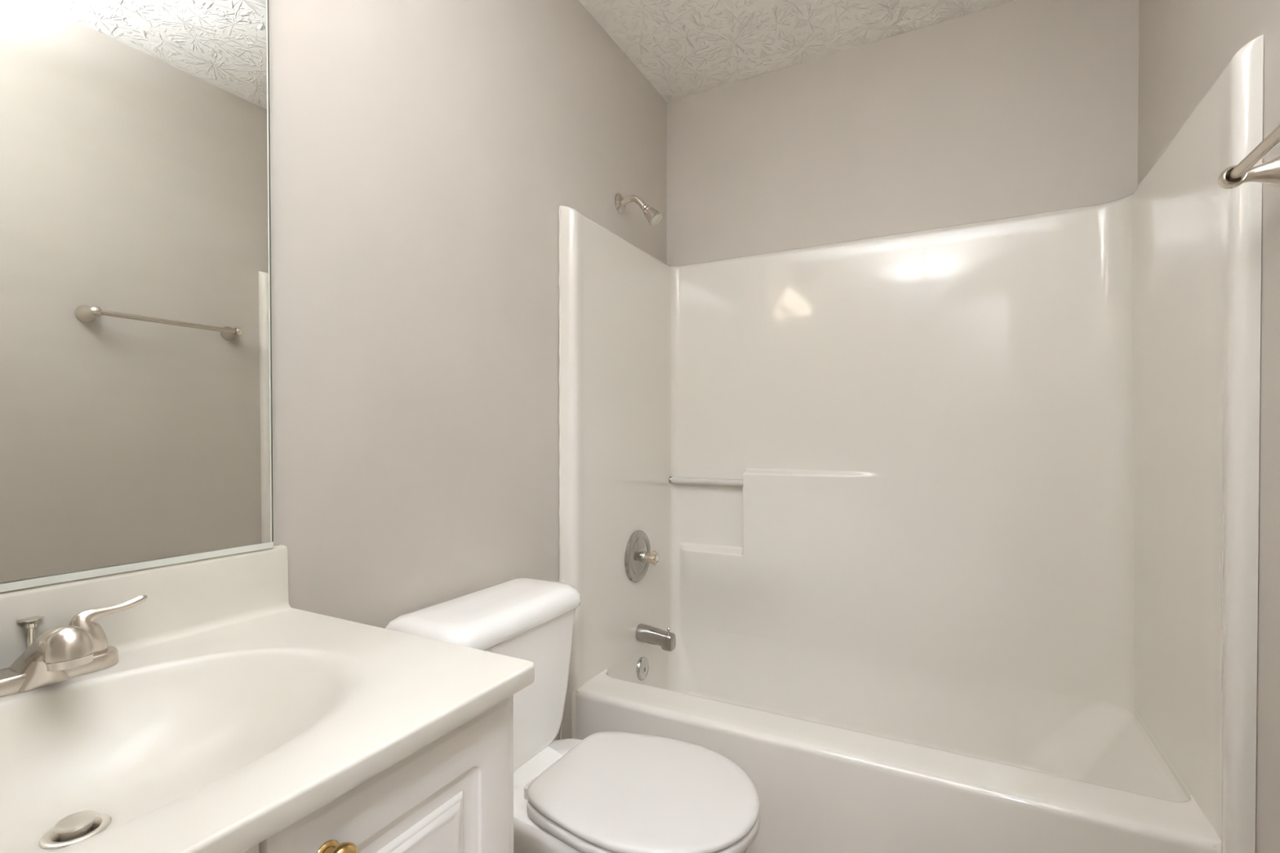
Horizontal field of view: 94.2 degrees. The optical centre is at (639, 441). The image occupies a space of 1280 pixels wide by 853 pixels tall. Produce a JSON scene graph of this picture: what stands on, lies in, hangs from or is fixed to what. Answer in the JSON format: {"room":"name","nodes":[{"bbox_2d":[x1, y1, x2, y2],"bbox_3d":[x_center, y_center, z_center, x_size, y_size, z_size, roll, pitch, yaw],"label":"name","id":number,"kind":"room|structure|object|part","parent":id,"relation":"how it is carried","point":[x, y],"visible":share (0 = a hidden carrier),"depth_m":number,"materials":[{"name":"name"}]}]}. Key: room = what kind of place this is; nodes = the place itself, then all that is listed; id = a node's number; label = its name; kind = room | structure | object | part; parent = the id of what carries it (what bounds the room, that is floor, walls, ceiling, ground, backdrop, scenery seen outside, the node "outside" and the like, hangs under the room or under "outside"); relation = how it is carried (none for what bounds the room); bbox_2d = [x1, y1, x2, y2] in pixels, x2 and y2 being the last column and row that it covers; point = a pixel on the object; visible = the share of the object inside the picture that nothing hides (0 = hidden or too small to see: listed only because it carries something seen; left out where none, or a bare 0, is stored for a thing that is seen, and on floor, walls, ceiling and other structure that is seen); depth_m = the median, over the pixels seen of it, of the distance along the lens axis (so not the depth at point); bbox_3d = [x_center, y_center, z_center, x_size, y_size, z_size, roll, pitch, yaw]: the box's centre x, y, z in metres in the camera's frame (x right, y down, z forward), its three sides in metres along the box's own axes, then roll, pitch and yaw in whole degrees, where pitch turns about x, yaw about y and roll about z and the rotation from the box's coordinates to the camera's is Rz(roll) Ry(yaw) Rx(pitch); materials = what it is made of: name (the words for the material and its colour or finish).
{"room":"bathroom","nodes":[
{"label":"bathroom","id":0,"kind":"room"},
{"bbox_2d":[268,0,666,740],"bbox_3d":[-0.485,-0.142,1.449,0.100,2.496,2.547,0,1,28],"label":"wall","id":1,"kind":"structure","parent":0,"point":[425,155],"depth_m":1.35,"materials":[{"name":"paint"}]},
{"bbox_2d":[0,0,273,592],"bbox_3d":[-0.805,-0.331,0.715,0.019,1.033,0.706,0,1,28],"label":"wall mirror","id":2,"kind":"object","parent":1,"relation":"attached to","point":[136,410],"visible":1,"depth_m":0.85,"materials":[{"name":"grey mirror"}]},
{"bbox_2d":[0,544,292,669],"bbox_3d":[-0.791,0.251,0.727,0.037,0.130,0.730,0,1,28],"label":"backsplash","id":3,"kind":"structure","parent":1,"relation":"attached to","point":[193,597],"depth_m":0.88,"materials":[{"name":"stone"}]},
{"bbox_2d":[614,193,662,226],"bbox_3d":[-0.001,-0.815,2.076,0.158,0.126,0.072,0,1,28],"label":"shower","id":4,"kind":"object","parent":1,"relation":"attached to","point":[653,216],"visible":1,"depth_m":2.07,"materials":[{"name":"silver metal"}]},
{"bbox_3d":[-0.023,-0.838,2.088,0.102,0.056,0.025,0,1,23],"label":"shower arm","id":5,"kind":"part","parent":4,"relation":"part of","materials":[{"name":"silver metal"}]},
{"bbox_2d":[578,0,1014,101],"bbox_3d":[0.233,-1.416,1.055,1.724,0.060,2.547,0,1,28],"label":"ceiling","id":6,"kind":"structure","parent":0,"point":[683,48],"depth_m":2.02,"materials":[{"name":"white paint"}]},
{"bbox_2d":[666,0,1138,266],"bbox_3d":[0.806,-0.149,2.148,1.524,2.496,0.100,0,1,28],"label":"wall","id":7,"kind":"structure","parent":0,"point":[1016,108],"depth_m":2.01,"materials":[{"name":"paint"}]},
{"bbox_2d":[1137,0,1279,852],"bbox_3d":[0.950,-0.135,0.687,0.100,2.496,2.547,0,1,28],"label":"wall","id":8,"kind":"structure","parent":0,"point":[1184,46],"depth_m":1.03,"materials":[{"name":"paint"}]},
{"bbox_2d":[1217,124,1279,188],"bbox_3d":[0.877,-0.423,0.752,0.091,0.056,0.490,0,1,28],"label":"towel bar","id":9,"kind":"object","parent":8,"relation":"attached to","point":[1268,172],"visible":1,"depth_m":0.93,"materials":[{"name":"silver metal"}]},
{"bbox_3d":[0.979,-0.425,0.944,0.091,0.056,0.056,0,1,28],"label":"post","id":10,"kind":"part","parent":9,"relation":"part of","materials":[{"name":"silver metal"}]},
{"bbox_3d":[0.233,1.139,1.081,1.724,0.060,2.547,0,1,28],"label":"floor","id":11,"kind":"structure","parent":0,"visible":0},
{"bbox_2d":[243,694,513,852],"bbox_3d":[-0.558,0.721,0.611,0.561,0.786,0.730,0,1,28],"label":"vanity cabinet","id":12,"kind":"object","parent":11,"relation":"on","point":[454,793],"visible":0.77,"depth_m":0.69,"materials":[{"name":"white wood"}]},
{"bbox_3d":[-0.410,0.669,0.378,0.019,0.665,0.328,0,1,28],"label":"door","id":13,"kind":"part","parent":12,"relation":"part of","materials":[{"name":"white wood"}]},
{"bbox_2d":[0,544,534,852],"bbox_3d":[-0.557,0.316,0.606,0.566,0.257,0.736,0,1,28],"label":"countertop","id":14,"kind":"structure","parent":12,"relation":"on","point":[228,713],"depth_m":0.74,"materials":[{"name":"stone"}]},
{"bbox_2d":[0,595,147,697],"bbox_3d":[-0.739,0.255,0.726,0.168,0.082,0.168,0,1,-19],"label":"sink faucet","id":15,"kind":"object","parent":14,"relation":"on","point":[60,654],"visible":1,"depth_m":0.71,"materials":[{"name":"silver metal"}]},
{"bbox_3d":[-0.770,0.259,0.753,0.024,0.073,0.024,0,1,28],"label":"lift rod","id":16,"kind":"part","parent":15,"relation":"part of","materials":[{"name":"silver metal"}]},
{"bbox_3d":[-0.704,0.254,0.711,0.143,0.080,0.043,0,1,28],"label":"spout","id":17,"kind":"part","parent":15,"relation":"part of","materials":[{"name":"silver metal"}]},
{"bbox_3d":[-0.744,0.286,0.733,0.052,0.020,0.160,0,1,28],"label":"plate","id":18,"kind":"part","parent":15,"relation":"part of","materials":[{"name":"silver metal"}]},
{"bbox_3d":[-0.711,0.245,0.797,0.033,0.064,0.083,0,1,28],"label":"handle","id":19,"kind":"part","parent":15,"relation":"part of","materials":[{"name":"silver metal"}]},
{"bbox_2d":[38,810,111,849],"bbox_3d":[-0.593,0.418,0.626,0.056,0.042,0.056,0,1,28],"label":"sink drain","id":20,"kind":"object","parent":14,"relation":"in","point":[75,828],"visible":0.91,"depth_m":0.62,"materials":[{"name":"silver metal"}]},
{"bbox_3d":[-0.284,0.392,0.558,0.032,0.033,0.033,0,1,28],"label":"knob","id":21,"kind":"part","parent":12,"relation":"part of","materials":[{"name":"gold metal"}]},
{"bbox_2d":[385,577,759,852],"bbox_3d":[-0.110,0.733,1.252,0.728,0.748,0.452,0,1,28],"label":"toilet","id":22,"kind":"object","parent":11,"relation":"on","point":[606,792],"visible":0.74,"depth_m":1.20,"materials":[{"name":"white ceramic"}]},
{"bbox_3d":[-0.330,0.385,1.366,0.229,0.054,0.452,0,1,28],"label":"tank lid","id":23,"kind":"part","parent":22,"relation":"part of","materials":[{"name":"white ceramic"}]},
{"bbox_3d":[-0.334,0.574,1.369,0.208,0.325,0.414,0,1,28],"label":"tank","id":24,"kind":"part","parent":22,"relation":"part of","materials":[{"name":"white ceramic"}]},
{"bbox_3d":[0.023,0.709,1.182,0.427,0.022,0.378,0,1,28],"label":"seat","id":25,"kind":"part","parent":22,"relation":"part of","materials":[{"name":"white plastic"}]},
{"bbox_3d":[0.020,0.686,1.183,0.434,0.019,0.376,0,1,28],"label":"seat lid","id":26,"kind":"part","parent":22,"relation":"part of","materials":[{"name":"white plastic"}]},
{"bbox_2d":[558,34,1263,852],"bbox_3d":[0.592,0.196,1.749,1.522,1.810,0.811,0,1,28],"label":"bathtub","id":27,"kind":"object","parent":11,"relation":"on","point":[953,530],"visible":0.91,"depth_m":1.83,"materials":[{"name":"white plastic"}]},
{"bbox_2d":[624,530,659,582],"bbox_3d":[0.026,0.410,2.115,0.084,0.185,0.185,0,1,28],"label":"shower valve","id":28,"kind":"object","parent":27,"relation":"attached to","point":[638,555],"visible":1,"depth_m":2.10,"materials":[{"name":"silver metal"}]},
{"bbox_3d":[0.041,0.410,2.106,0.045,0.050,0.050,0,1,28],"label":"knob","id":29,"kind":"part","parent":28,"relation":"part of","materials":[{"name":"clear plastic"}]},
{"bbox_2d":[635,657,648,680],"bbox_3d":[0.010,0.823,2.156,0.017,0.082,0.082,0,1,28],"label":"overflow plate","id":30,"kind":"object","parent":27,"relation":"attached to","point":[642,665],"visible":1,"depth_m":2.14,"materials":[{"name":"silver metal"}]},
{"bbox_2d":[635,623,675,651],"bbox_3d":[0.057,0.695,2.122,0.137,0.079,0.062,0,1,28],"label":"tub spout","id":31,"kind":"object","parent":27,"relation":"attached to","point":[646,633],"visible":1,"depth_m":2.10,"materials":[{"name":"silver metal"}]},
{"bbox_2d":[575,625,1222,852],"bbox_3d":[0.612,0.923,1.760,1.454,0.354,0.707,0,1,28],"label":"tub basin","id":32,"kind":"object","parent":27,"relation":"in","point":[842,749],"depth_m":1.59,"materials":[{"name":"white plastic"}]}
]}

